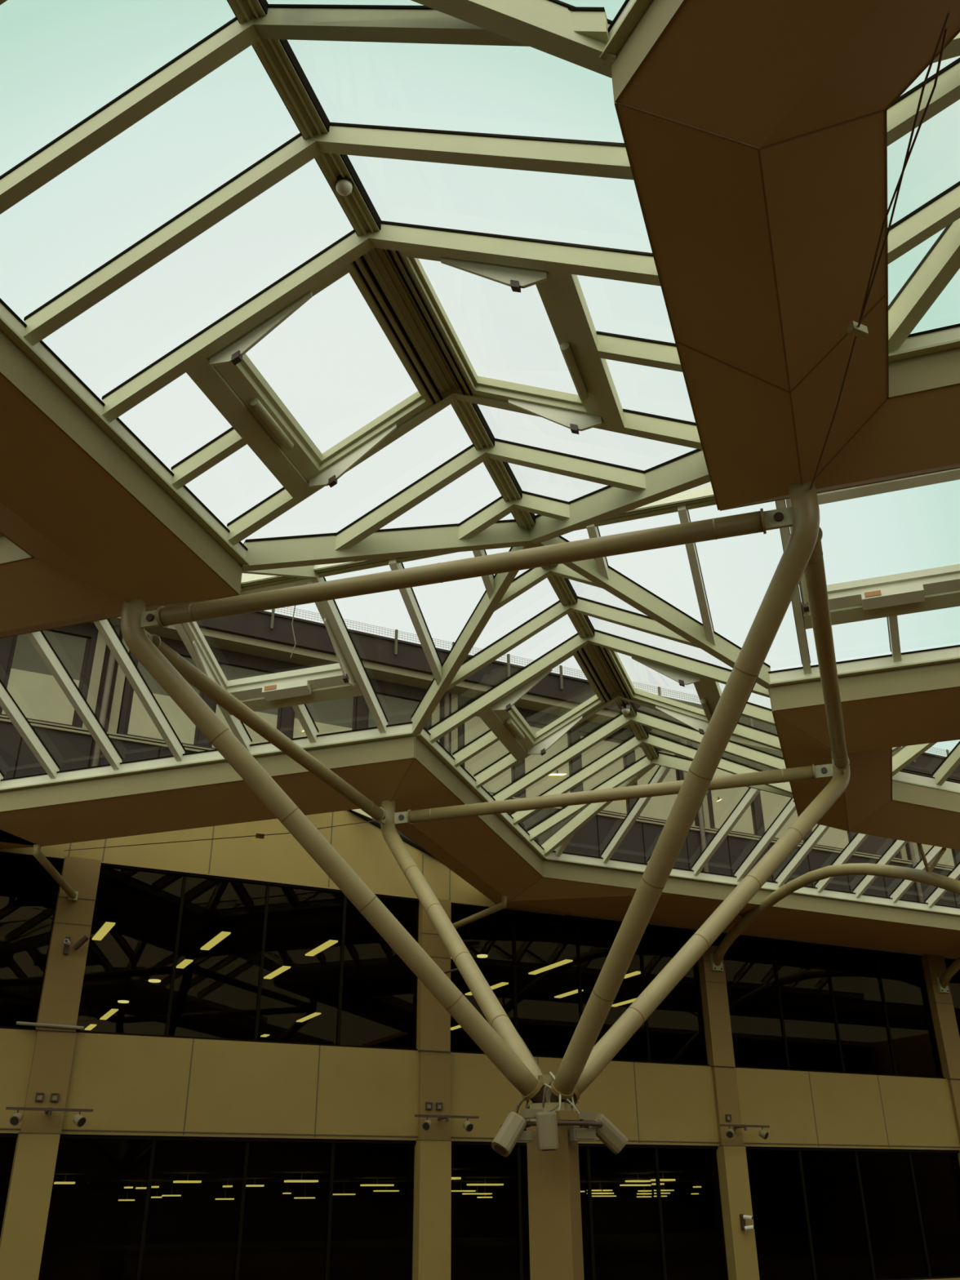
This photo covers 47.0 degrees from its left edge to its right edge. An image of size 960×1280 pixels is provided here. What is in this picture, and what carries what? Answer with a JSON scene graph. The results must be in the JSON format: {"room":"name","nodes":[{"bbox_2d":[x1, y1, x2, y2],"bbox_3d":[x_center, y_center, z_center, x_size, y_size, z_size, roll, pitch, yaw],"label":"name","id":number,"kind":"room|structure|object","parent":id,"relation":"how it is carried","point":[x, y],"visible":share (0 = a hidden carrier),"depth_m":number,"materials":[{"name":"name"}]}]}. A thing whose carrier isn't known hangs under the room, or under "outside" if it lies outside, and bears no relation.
{"room":"covered atrium","nodes":[
{"label":"covered atrium","id":0,"kind":"room"},
{"bbox_2d":[0,810,564,915],"bbox_3d":[-4.115,3.850,22.522,13.340,2.262,0.178,12,-30,-24],"label":"wall","id":1,"kind":"structure","parent":0,"point":[277,858],"depth_m":22.19,"materials":[{"name":"brown paint"}]},
{"bbox_2d":[347,809,436,859],"bbox_3d":[-4.123,3.626,22.504,10.208,2.042,0.046,12,-30,-24],"label":"trim","id":2,"kind":"structure","parent":1,"relation":"attached to","point":[377,824],"depth_m":23.54,"materials":[{"name":"black"}]},
{"bbox_2d":[0,0,959,958],"bbox_3d":[5.823,1.723,16.121,51.103,0.715,51.298,-9,-28,16],"label":"ceiling","id":3,"kind":"structure","parent":0,"point":[754,132],"depth_m":9.12,"materials":[{"name":"brown"}]},
{"bbox_2d":[64,820,374,850],"bbox_3d":[-4.123,3.223,17.813,5.705,0.244,0.699,-10,-29,17],"label":"cable","id":4,"kind":"object","parent":3,"relation":"hanging from","point":[261,836],"visible":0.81,"depth_m":18.04,"materials":[{"name":"brown metal"}]},
{"bbox_2d":[0,0,710,571],"bbox_3d":[-0.817,-2.756,9.800,5.168,1.636,9.258,-9,-28,16],"label":"skylight","id":5,"kind":"object","parent":3,"relation":"attached to","point":[381,258],"visible":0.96,"depth_m":9.65,"materials":[{"name":"beige paint"}]},
{"bbox_2d":[335,174,353,195],"bbox_3d":[-1.127,-3.767,9.159,0.151,0.162,0.151,12,-30,-24],"label":"dome camera","id":6,"kind":"object","parent":5,"relation":"attached to","point":[344,186],"visible":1,"depth_m":9.11,"materials":[{"name":"grey plastic"}]},
{"bbox_2d":[351,808,397,830],"bbox_3d":[-3.005,2.486,20.560,10.261,2.123,5.200,12,-30,-24],"label":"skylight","id":7,"kind":"object","parent":3,"relation":"attached to","point":[357,811],"visible":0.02,"depth_m":23.05,"materials":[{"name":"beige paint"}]},
{"bbox_2d":[0,468,959,791],"bbox_3d":[-0.290,-0.646,13.928,24.366,1.601,5.219,-9,-28,16],"label":"skylight","id":8,"kind":"object","parent":3,"relation":"attached to","point":[891,596],"visible":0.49,"depth_m":14.96,"materials":[{"name":"white metal"}]},
{"bbox_2d":[289,577,296,657],"bbox_3d":[-2.447,-0.320,14.593,0.097,1.249,0.025,-3,-27,5],"label":"loose wire","id":9,"kind":"object","parent":8,"relation":"hanging from","point":[295,577],"visible":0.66,"depth_m":14.49,"materials":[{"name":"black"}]},
{"bbox_2d":[417,546,793,859],"bbox_3d":[2.153,1.261,17.687,5.150,1.595,9.525,-9,-28,16],"label":"skylight","id":10,"kind":"object","parent":3,"relation":"attached to","point":[595,651],"visible":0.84,"depth_m":17.50,"materials":[{"name":"beige paint"}]},
{"bbox_2d":[621,703,630,714],"bbox_3d":[2.467,1.180,18.695,0.151,0.162,0.151,12,-30,-24],"label":"dome camera","id":11,"kind":"object","parent":10,"relation":"attached to","point":[625,708],"visible":1,"depth_m":18.65,"materials":[{"name":"grey plastic"}]},
{"bbox_2d":[599,0,652,59],"bbox_3d":[0.403,-6.422,2.688,5.145,1.578,12.538,12,-30,-24],"label":"skylight","id":12,"kind":"object","parent":3,"relation":"attached to","point":[631,11],"visible":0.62,"depth_m":6.51,"materials":[{"name":"beige paint"}]},
{"bbox_2d":[543,756,959,915],"bbox_3d":[10.507,4.448,24.010,18.222,1.578,5.092,12,-30,-24],"label":"skylight","id":13,"kind":"object","parent":3,"relation":"attached to","point":[557,855],"visible":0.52,"depth_m":23.69,"materials":[{"name":"white metal"}]},
{"bbox_2d":[858,11,950,327],"bbox_3d":[2.464,-2.629,6.549,0.033,0.058,2.258,-3,-27,5],"label":"cable","id":14,"kind":"object","parent":3,"relation":"hanging from","point":[948,12],"visible":1,"depth_m":6.24,"materials":[{"name":"black metal"}]},
{"bbox_2d":[886,32,959,362],"bbox_3d":[5.446,-4.876,6.487,7.874,2.224,8.707,-21,-34,34],"label":"skylight","id":15,"kind":"object","parent":3,"relation":"on","point":[941,262],"visible":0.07,"depth_m":8.24,"materials":[{"name":"beige paint"}]},
{"bbox_2d":[892,741,959,793],"bbox_3d":[11.123,1.420,18.193,11.372,1.636,4.586,12,-30,-24],"label":"skylight","id":16,"kind":"object","parent":3,"relation":"on","point":[903,757],"visible":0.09,"depth_m":18.22,"materials":[{"name":"beige paint"}]},
{"bbox_2d":[0,1028,959,1279],"bbox_3d":[1.386,10.674,22.063,49.880,4.361,0.191,12,-30,-24],"label":"wall","id":17,"kind":"structure","parent":0,"point":[132,1085],"depth_m":21.20,"materials":[{"name":"brown paint"}]},
{"bbox_2d":[0,1133,17,1237],"bbox_3d":[-10.562,8.724,16.373,6.571,2.673,0.116,12,-30,-24],"label":"window","id":18,"kind":"structure","parent":17,"relation":"in","point":[7,1140],"depth_m":18.04,"materials":[{"name":"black glass"}]},
{"bbox_2d":[0,851,64,1030],"bbox_3d":[-10.597,4.750,18.416,6.571,3.028,0.116,12,-30,-24],"label":"window","id":19,"kind":"structure","parent":17,"relation":"in","point":[28,894],"depth_m":19.61,"materials":[{"name":"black glass"}]},
{"bbox_2d":[38,1133,416,1279],"bbox_3d":[-4.155,10.141,19.238,6.589,2.673,0.116,12,-30,-24],"label":"window","id":20,"kind":"structure","parent":17,"relation":"in","point":[122,1207],"depth_m":19.25,"materials":[{"name":"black glass"}]},
{"bbox_2d":[75,862,419,1050],"bbox_3d":[-4.189,6.167,21.280,6.589,3.028,0.116,12,-30,-24],"label":"window","id":21,"kind":"structure","parent":17,"relation":"in","point":[171,953],"depth_m":21.11,"materials":[{"name":"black glass"}]},
{"bbox_2d":[450,902,710,1066],"bbox_3d":[2.197,7.578,24.136,6.525,3.028,0.116,12,-30,-24],"label":"window","id":22,"kind":"structure","parent":17,"relation":"in","point":[544,970],"depth_m":24.13,"materials":[{"name":"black glass"}]},
{"bbox_2d":[450,1141,728,1279],"bbox_3d":[2.232,11.553,22.093,6.525,2.673,0.116,12,-30,-24],"label":"window","id":23,"kind":"structure","parent":17,"relation":"in","point":[649,1211],"depth_m":22.29,"materials":[{"name":"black glass"}]},
{"bbox_2d":[715,933,946,1079],"bbox_3d":[8.633,9.001,27.014,6.699,3.028,0.116,12,-30,-24],"label":"window","id":24,"kind":"structure","parent":17,"relation":"in","point":[794,1006],"depth_m":26.95,"materials":[{"name":"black glass"}]},
{"bbox_2d":[745,1146,959,1279],"bbox_3d":[8.668,12.976,24.971,6.699,2.673,0.116,12,-30,-24],"label":"window","id":25,"kind":"structure","parent":17,"relation":"in","point":[819,1213],"depth_m":24.89,"materials":[{"name":"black glass"}]},
{"bbox_2d":[944,958,959,1036],"bbox_3d":[15.082,10.427,29.897,6.554,3.028,0.116,12,-30,-24],"label":"window","id":26,"kind":"structure","parent":17,"relation":"in","point":[954,983],"depth_m":29.08,"materials":[{"name":"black glass"}]},
{"bbox_2d":[0,610,959,907],"bbox_3d":[6.648,4.778,29.155,55.680,5.986,0.916,12,-30,-24],"label":"building","id":27,"kind":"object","parent":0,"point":[243,646],"visible":0.27,"depth_m":26.21,"materials":[{"name":"black"}]},
{"bbox_2d":[548,769,565,775],"bbox_3d":[1.935,3.329,27.511,0.522,0.174,0.041,12,-30,-24],"label":"light","id":28,"kind":"object","parent":27,"relation":"hanging from","point":[557,774],"visible":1,"depth_m":27.50,"materials":[{"name":"beige plastic"}]},
{"bbox_2d":[268,606,950,763],"bbox_3d":[8.406,2.350,30.811,52.229,0.655,0.046,12,-30,-24],"label":"roof railing","id":29,"kind":"object","parent":27,"relation":"on","point":[508,658],"visible":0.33,"depth_m":27.26,"materials":[{"name":"grey metal"}]},
{"bbox_2d":[564,914,956,959],"bbox_3d":[-4.043,12.412,33.346,50.112,3.596,24.012,12,-30,-24],"label":"wall","id":30,"kind":"structure","parent":0,"point":[714,942],"depth_m":27.27,"materials":[{"name":"brown"}]},
{"bbox_2d":[1,668,79,724],"bbox_3d":[-8.974,1.169,22.579,1.347,1.021,0.023,12,-30,-24],"label":"blind","id":31,"kind":"object","parent":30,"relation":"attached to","point":[37,694],"depth_m":22.57,"materials":[{"name":"beige fabric"}]},
{"bbox_2d":[11,630,86,679],"bbox_3d":[-8.985,0.279,23.042,1.347,0.986,0.023,12,-30,-24],"label":"blind","id":32,"kind":"object","parent":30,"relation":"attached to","point":[70,646],"depth_m":23.10,"materials":[{"name":"grey fabric"}]},
{"bbox_2d":[127,690,195,744],"bbox_3d":[-6.756,1.660,23.571,1.383,1.021,0.023,12,-30,-24],"label":"blind","id":33,"kind":"object","parent":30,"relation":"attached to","point":[140,724],"depth_m":23.53,"materials":[{"name":"beige fabric"}]},
{"bbox_2d":[137,657,199,696],"bbox_3d":[-6.767,0.770,24.034,1.383,0.986,0.023,12,-30,-24],"label":"blind","id":34,"kind":"object","parent":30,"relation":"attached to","point":[156,689],"depth_m":23.79,"materials":[{"name":"beige fabric"}]},
{"bbox_2d":[211,704,277,747],"bbox_3d":[-5.165,2.011,24.282,1.383,1.021,0.023,12,-30,-24],"label":"blind","id":35,"kind":"object","parent":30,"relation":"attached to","point":[271,717],"depth_m":24.35,"materials":[{"name":"beige fabric"}]},
{"bbox_2d":[216,664,278,715],"bbox_3d":[-5.176,1.121,24.745,1.383,0.986,0.023,12,-30,-24],"label":"blind","id":36,"kind":"object","parent":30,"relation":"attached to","point":[231,672],"depth_m":24.81,"materials":[{"name":"grey fabric"}]},
{"bbox_2d":[293,718,351,737],"bbox_3d":[-3.575,2.363,24.993,1.383,1.021,0.023,12,-30,-24],"label":"blind","id":37,"kind":"object","parent":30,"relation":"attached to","point":[324,726],"depth_m":25.17,"materials":[{"name":"beige fabric"}]},
{"bbox_2d":[293,697,353,728],"bbox_3d":[-3.585,1.473,25.457,1.383,0.986,0.023,12,-30,-24],"label":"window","id":38,"kind":"structure","parent":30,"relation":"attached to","point":[334,713],"depth_m":25.43,"materials":[{"name":"glass"}]},
{"bbox_2d":[368,693,419,727],"bbox_3d":[-1.994,1.825,26.168,1.383,0.986,0.023,12,-30,-24],"label":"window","id":39,"kind":"structure","parent":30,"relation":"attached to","point":[397,708],"depth_m":26.26,"materials":[{"name":"glass"}]},
{"bbox_2d":[464,715,511,792],"bbox_3d":[0.192,2.797,26.884,1.260,1.920,0.023,12,-30,-24],"label":"blind","id":40,"kind":"object","parent":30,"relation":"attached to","point":[474,727],"depth_m":26.85,"materials":[{"name":"beige fabric"}]},
{"bbox_2d":[524,726,569,797],"bbox_3d":[1.672,3.124,27.547,1.260,1.920,0.023,12,-30,-24],"label":"blind","id":41,"kind":"object","parent":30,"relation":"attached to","point":[532,761],"depth_m":27.49,"materials":[{"name":"beige fabric"}]},
{"bbox_2d":[580,736,626,813],"bbox_3d":[3.153,3.451,28.208,1.260,1.920,0.023,12,-30,-24],"label":"blind","id":42,"kind":"object","parent":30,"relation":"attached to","point":[620,806],"depth_m":28.23,"materials":[{"name":"beige fabric"}]},
{"bbox_2d":[710,786,754,834],"bbox_3d":[6.774,4.252,29.827,1.296,1.920,0.023,12,-30,-24],"label":"blind","id":43,"kind":"object","parent":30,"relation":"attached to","point":[722,809],"depth_m":29.65,"materials":[{"name":"beige fabric"}]},
{"bbox_2d":[759,790,803,842],"bbox_3d":[8.287,4.587,30.504,1.296,1.920,0.023,12,-30,-24],"label":"blind","id":44,"kind":"object","parent":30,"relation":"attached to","point":[771,804],"depth_m":30.34,"materials":[{"name":"beige fabric"}]},
{"bbox_2d":[811,823,848,848],"bbox_3d":[9.800,4.921,31.180,1.296,1.920,0.023,12,-30,-24],"label":"blind","id":45,"kind":"object","parent":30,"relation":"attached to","point":[833,837],"depth_m":30.90,"materials":[{"name":"beige fabric"}]},
{"bbox_2d":[921,844,954,866],"bbox_3d":[13.456,5.729,32.815,1.267,1.920,0.023,12,-30,-24],"label":"blind","id":46,"kind":"object","parent":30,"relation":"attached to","point":[947,859],"depth_m":32.58,"materials":[{"name":"beige fabric"}]},
{"bbox_3d":[8.208,6.408,8.917,49.880,0.174,30.682,12,-30,-24],"label":"floor","id":47,"kind":"structure","parent":0,"visible":0},
{"bbox_2d":[0,856,101,1279],"bbox_3d":[-7.330,7.359,18.777,0.667,7.388,0.342,12,-30,-24],"label":"pillar","id":48,"kind":"structure","parent":47,"relation":"on","point":[23,1233],"depth_m":18.65,"materials":[{"name":"brown"}]},
{"bbox_2d":[35,1092,44,1101],"bbox_3d":[-7.369,7.646,18.471,0.128,0.128,0.046,12,-30,-24],"label":"box","id":49,"kind":"object","parent":48,"relation":"attached to","point":[39,1095],"visible":1,"depth_m":18.46,"materials":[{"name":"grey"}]},
{"bbox_2d":[36,1093,43,1099],"bbox_3d":[-7.375,7.651,18.480,0.087,0.087,0.023,12,-30,-24],"label":"socket","id":50,"kind":"object","parent":49,"relation":"attached to","point":[39,1096],"depth_m":18.47,"materials":[{"name":"white plastic"}]},
{"bbox_2d":[5,1106,93,1127],"bbox_3d":[-7.130,7.883,18.210,1.363,0.293,0.501,12,-30,-24],"label":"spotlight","id":51,"kind":"object","parent":48,"relation":"attached to","point":[79,1120],"visible":1,"depth_m":18.13,"materials":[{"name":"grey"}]},
{"bbox_2d":[16,1021,84,1030],"bbox_3d":[-7.381,6.624,18.958,1.103,0.081,0.058,12,-30,-24],"label":"conduit pipe","id":52,"kind":"object","parent":48,"relation":"on","point":[18,1023],"visible":1,"depth_m":18.94,"materials":[{"name":"grey metal"}]},
{"bbox_2d":[49,1093,59,1101],"bbox_3d":[-7.157,7.693,18.566,0.128,0.128,0.046,12,-30,-24],"label":"box","id":53,"kind":"object","parent":48,"relation":"attached to","point":[54,1096],"visible":1,"depth_m":18.56,"materials":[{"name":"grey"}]},
{"bbox_2d":[51,1094,57,1099],"bbox_3d":[-7.162,7.698,18.575,0.087,0.087,0.023,12,-30,-24],"label":"socket","id":54,"kind":"object","parent":53,"relation":"attached to","point":[53,1096],"depth_m":18.56,"materials":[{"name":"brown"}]},
{"bbox_2d":[32,844,78,900],"bbox_3d":[-7.383,4.078,19.230,0.174,0.441,2.040,0,-27,0],"label":"strut","id":55,"kind":"object","parent":48,"relation":"attached to","point":[73,895],"visible":1,"depth_m":19.06,"materials":[{"name":"beige paint"}]},
{"bbox_2d":[62,937,71,954],"bbox_3d":[-7.299,5.380,19.507,0.107,0.290,0.298,7,-28,-15],"label":"security camera","id":56,"kind":"object","parent":48,"relation":"attached to","point":[67,941],"visible":1,"depth_m":19.53,"materials":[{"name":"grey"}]},
{"bbox_2d":[71,934,88,951],"bbox_3d":[-7.114,5.373,19.566,0.344,0.275,0.189,-14,-30,25],"label":"spotlight","id":57,"kind":"object","parent":48,"relation":"attached to","point":[83,940],"visible":1,"depth_m":19.51,"materials":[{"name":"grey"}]},
{"bbox_2d":[412,898,451,1279],"bbox_3d":[-0.914,8.777,21.645,0.679,7.388,0.342,12,-30,-24],"label":"pillar","id":58,"kind":"structure","parent":47,"relation":"on","point":[432,1216],"depth_m":21.21,"materials":[{"name":"brown"}]},
{"bbox_2d":[425,1102,432,1109],"bbox_3d":[-0.986,9.011,21.349,0.128,0.128,0.046,12,-30,-24],"label":"box","id":59,"kind":"object","parent":58,"relation":"attached to","point":[428,1105],"visible":1,"depth_m":21.34,"materials":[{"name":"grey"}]},
{"bbox_2d":[435,1102,443,1109],"bbox_3d":[-0.789,9.054,21.437,0.128,0.128,0.046,12,-30,-24],"label":"box","id":60,"kind":"object","parent":58,"relation":"attached to","point":[439,1105],"visible":1,"depth_m":21.43,"materials":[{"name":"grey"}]},
{"bbox_2d":[437,1103,441,1108],"bbox_3d":[-0.794,9.059,21.446,0.087,0.087,0.023,12,-30,-24],"label":"socket","id":61,"kind":"object","parent":60,"relation":"attached to","point":[439,1105],"depth_m":21.44,"materials":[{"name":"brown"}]},
{"bbox_2d":[414,1114,479,1132],"bbox_3d":[-0.679,9.258,21.121,1.334,0.294,0.502,12,-30,-24],"label":"bar","id":62,"kind":"object","parent":58,"relation":"attached to","point":[468,1126],"visible":1,"depth_m":21.06,"materials":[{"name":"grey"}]},
{"bbox_2d":[443,968,458,973],"bbox_3d":[-0.774,6.782,22.478,0.804,0.254,0.052,8,-28,-16],"label":"rod","id":63,"kind":"object","parent":58,"relation":"attached to","point":[455,969],"visible":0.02,"depth_m":22.54,"materials":[{"name":"brown"}]},
{"bbox_2d":[452,895,506,928],"bbox_3d":[-0.082,5.573,22.390,0.161,0.325,2.080,17,-32,-30],"label":"strut","id":64,"kind":"object","parent":58,"relation":"attached to","point":[503,904],"visible":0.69,"depth_m":22.13,"materials":[{"name":"beige paint"}]},
{"bbox_2d":[120,481,850,1279],"bbox_3d":[0.713,3.712,11.499,6.823,7.098,6.915,-9,-28,16],"label":"column","id":65,"kind":"structure","parent":47,"relation":"on","point":[554,1205],"depth_m":10.81,"materials":[{"name":"beige metal"}]},
{"bbox_2d":[500,1071,602,1130],"bbox_3d":[0.705,4.525,10.925,1.020,0.576,1.020,12,-30,-24],"label":"bracket","id":66,"kind":"object","parent":65,"relation":"attached to","point":[568,1117],"visible":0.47,"depth_m":10.53,"materials":[{"name":"brown"}]},
{"bbox_2d":[491,1111,530,1156],"bbox_3d":[0.334,4.579,10.220,0.547,0.384,0.202,23,-35,-37],"label":"loudspeaker","id":67,"kind":"object","parent":66,"relation":"attached to","point":[514,1124],"visible":1,"depth_m":10.09,"materials":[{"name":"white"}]},
{"bbox_2d":[493,1144,506,1155],"bbox_3d":[0.183,4.636,10.040,0.103,0.087,0.124,12,-30,-24],"label":"grille","id":68,"kind":"object","parent":67,"relation":"attached to","point":[500,1148],"depth_m":10.03,"materials":[{"name":"brown"}]},
{"bbox_2d":[516,1129,533,1142],"bbox_3d":[0.393,4.594,10.303,0.197,0.180,0.102,12,-30,-24],"label":"floodlight","id":69,"kind":"object","parent":66,"relation":"attached to","point":[526,1136],"visible":0.43,"depth_m":10.25,"materials":[{"name":"grey metal"}]},
{"bbox_2d":[535,1111,559,1151],"bbox_3d":[0.620,4.614,10.353,0.203,0.329,0.338,1,-27,-4],"label":"loudspeaker","id":70,"kind":"object","parent":66,"relation":"attached to","point":[546,1122],"visible":1,"depth_m":10.22,"materials":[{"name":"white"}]},
{"bbox_2d":[568,1119,596,1141],"bbox_3d":[0.984,4.699,10.581,0.244,0.191,0.102,12,-30,-24],"label":"floodlight","id":71,"kind":"object","parent":66,"relation":"attached to","point":[581,1134],"visible":0.9,"depth_m":10.52,"materials":[{"name":"grey metal"}]},
{"bbox_2d":[584,1112,627,1154],"bbox_3d":[1.216,4.783,10.696,0.436,0.366,0.198,5,-28,-10],"label":"loudspeaker","id":72,"kind":"object","parent":66,"relation":"attached to","point":[608,1134],"visible":0.84,"depth_m":10.63,"materials":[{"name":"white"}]},
{"bbox_2d":[809,27,947,488],"bbox_3d":[2.574,-2.181,7.487,0.139,0.116,4.168,-3,-27,5],"label":"cable","id":73,"kind":"object","parent":65,"relation":"attached to","point":[853,328],"visible":1,"depth_m":7.15,"materials":[{"name":"black metal"}]},
{"bbox_2d":[697,945,759,1279],"bbox_3d":[5.445,10.345,24.405,0.621,7.023,0.342,12,-30,-24],"label":"pillar","id":74,"kind":"structure","parent":47,"relation":"on","point":[733,1173],"depth_m":24.13,"materials":[{"name":"brown"}]},
{"bbox_2d":[724,1114,731,1120],"bbox_3d":[5.450,10.475,24.205,0.128,0.128,0.046,12,-30,-24],"label":"box","id":75,"kind":"object","parent":74,"relation":"attached to","point":[728,1117],"visible":1,"depth_m":24.20,"materials":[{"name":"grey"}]},
{"bbox_2d":[720,1124,769,1139],"bbox_3d":[5.694,10.688,23.960,1.305,0.293,0.501,12,-30,-24],"label":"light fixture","id":76,"kind":"object","parent":74,"relation":"attached to","point":[763,1134],"visible":1,"depth_m":23.91,"materials":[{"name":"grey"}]},
{"bbox_2d":[739,1213,754,1230],"bbox_3d":[5.596,12.213,23.147,0.297,0.304,0.143,-19,-32,32],"label":"security camera","id":77,"kind":"object","parent":74,"relation":"attached to","point":[743,1217],"visible":1,"depth_m":23.14,"materials":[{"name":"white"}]},
{"bbox_2d":[710,843,959,971],"bbox_3d":[6.804,5.470,21.709,0.657,2.077,9.600,7,-28,-15],"label":"tube","id":78,"kind":"object","parent":74,"relation":"attached to","point":[927,877],"visible":0.98,"depth_m":21.58,"materials":[{"name":"beige paint"}]},
{"bbox_2d":[921,954,959,1164],"bbox_3d":[11.957,11.623,27.401,0.638,7.388,0.342,12,-30,-24],"label":"pillar","id":79,"kind":"structure","parent":47,"relation":"on","point":[946,1030],"depth_m":28.14,"materials":[{"name":"brown"}]},
{"bbox_2d":[936,956,959,993],"bbox_3d":[13.292,6.904,24.610,0.657,2.077,9.600,7,-28,-15],"label":"tube","id":80,"kind":"object","parent":79,"relation":"attached to","point":[943,981],"visible":1,"depth_m":28.40,"materials":[{"name":"beige paint"}]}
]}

